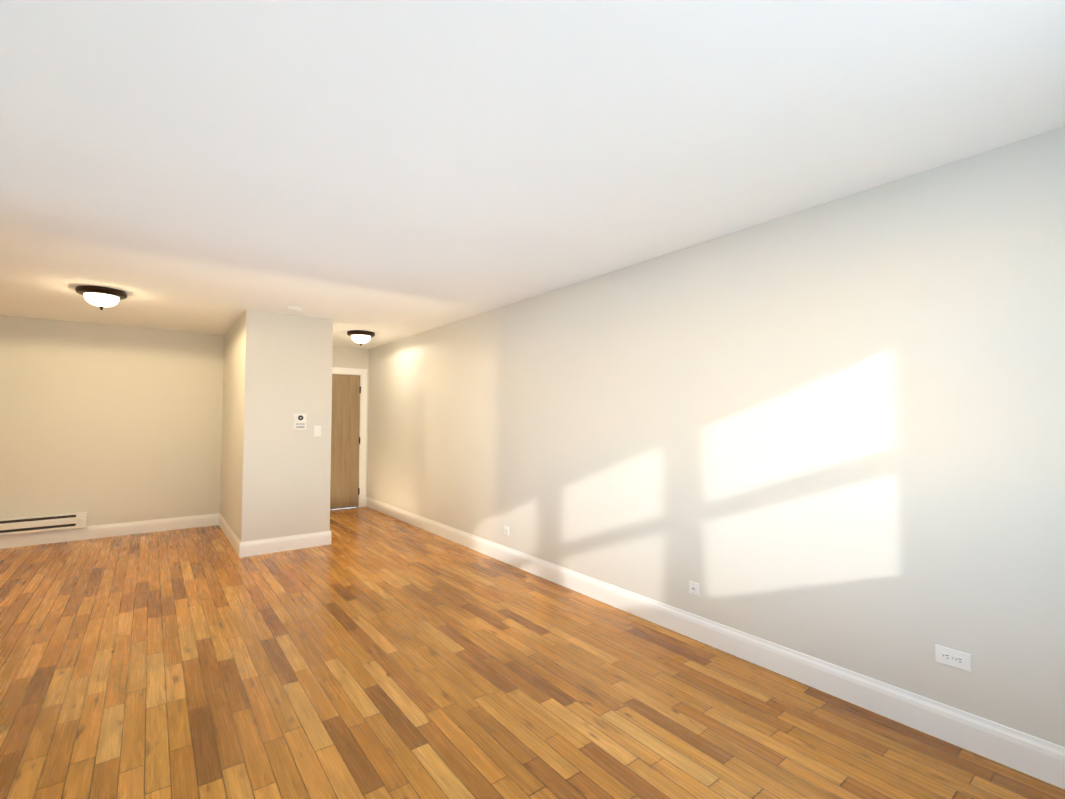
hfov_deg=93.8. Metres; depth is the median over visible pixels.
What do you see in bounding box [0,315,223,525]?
wall
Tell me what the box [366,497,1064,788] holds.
baseboard
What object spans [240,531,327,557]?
baseboard
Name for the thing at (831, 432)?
wall
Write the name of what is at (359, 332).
light
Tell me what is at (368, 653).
floor
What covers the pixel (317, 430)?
switch plate
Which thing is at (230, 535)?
baseboard
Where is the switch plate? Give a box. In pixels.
[314,425,320,435]
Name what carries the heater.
attached to the wall at (101, 424)
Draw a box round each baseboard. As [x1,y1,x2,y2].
[0,514,215,548]
[216,513,239,557]
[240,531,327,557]
[328,531,330,544]
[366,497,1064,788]
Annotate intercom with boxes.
[294,414,305,429]
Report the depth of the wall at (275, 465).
5.18 m
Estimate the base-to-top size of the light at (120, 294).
0.170 m
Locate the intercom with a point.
(299, 421)
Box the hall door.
[330,374,360,508]
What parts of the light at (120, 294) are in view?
alcove ceiling lamp shade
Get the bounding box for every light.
[75,285,126,309]
[347,330,374,345]
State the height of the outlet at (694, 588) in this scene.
0.075 m
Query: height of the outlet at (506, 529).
0.075 m
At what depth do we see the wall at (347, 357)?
7.67 m
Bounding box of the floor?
[0,507,1064,798]
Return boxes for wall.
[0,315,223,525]
[220,309,332,541]
[332,346,368,496]
[367,126,1064,746]
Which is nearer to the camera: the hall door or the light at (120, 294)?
the light at (120, 294)
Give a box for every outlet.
[504,526,508,534]
[689,581,698,595]
[935,644,971,671]
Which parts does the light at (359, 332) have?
hall ceiling lamp shade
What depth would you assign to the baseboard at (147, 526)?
5.69 m
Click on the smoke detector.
(294, 308)
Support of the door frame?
attached to the wall at (347, 357)
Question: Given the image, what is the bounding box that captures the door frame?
[332,367,366,506]
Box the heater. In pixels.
[0,512,87,534]
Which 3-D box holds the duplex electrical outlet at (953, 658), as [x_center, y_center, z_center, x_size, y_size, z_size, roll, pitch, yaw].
[1.753,1.079,2.080,0.009,0.072,0.118,2,-3,-37]
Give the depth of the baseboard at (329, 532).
5.36 m
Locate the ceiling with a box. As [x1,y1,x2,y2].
[0,0,1064,348]
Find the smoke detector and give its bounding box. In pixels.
[287,305,301,310]
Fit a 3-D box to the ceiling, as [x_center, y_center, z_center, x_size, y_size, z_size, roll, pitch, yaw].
[-1.810,-1.017,3.240,6.950,0.100,8.600,2,-3,-37]

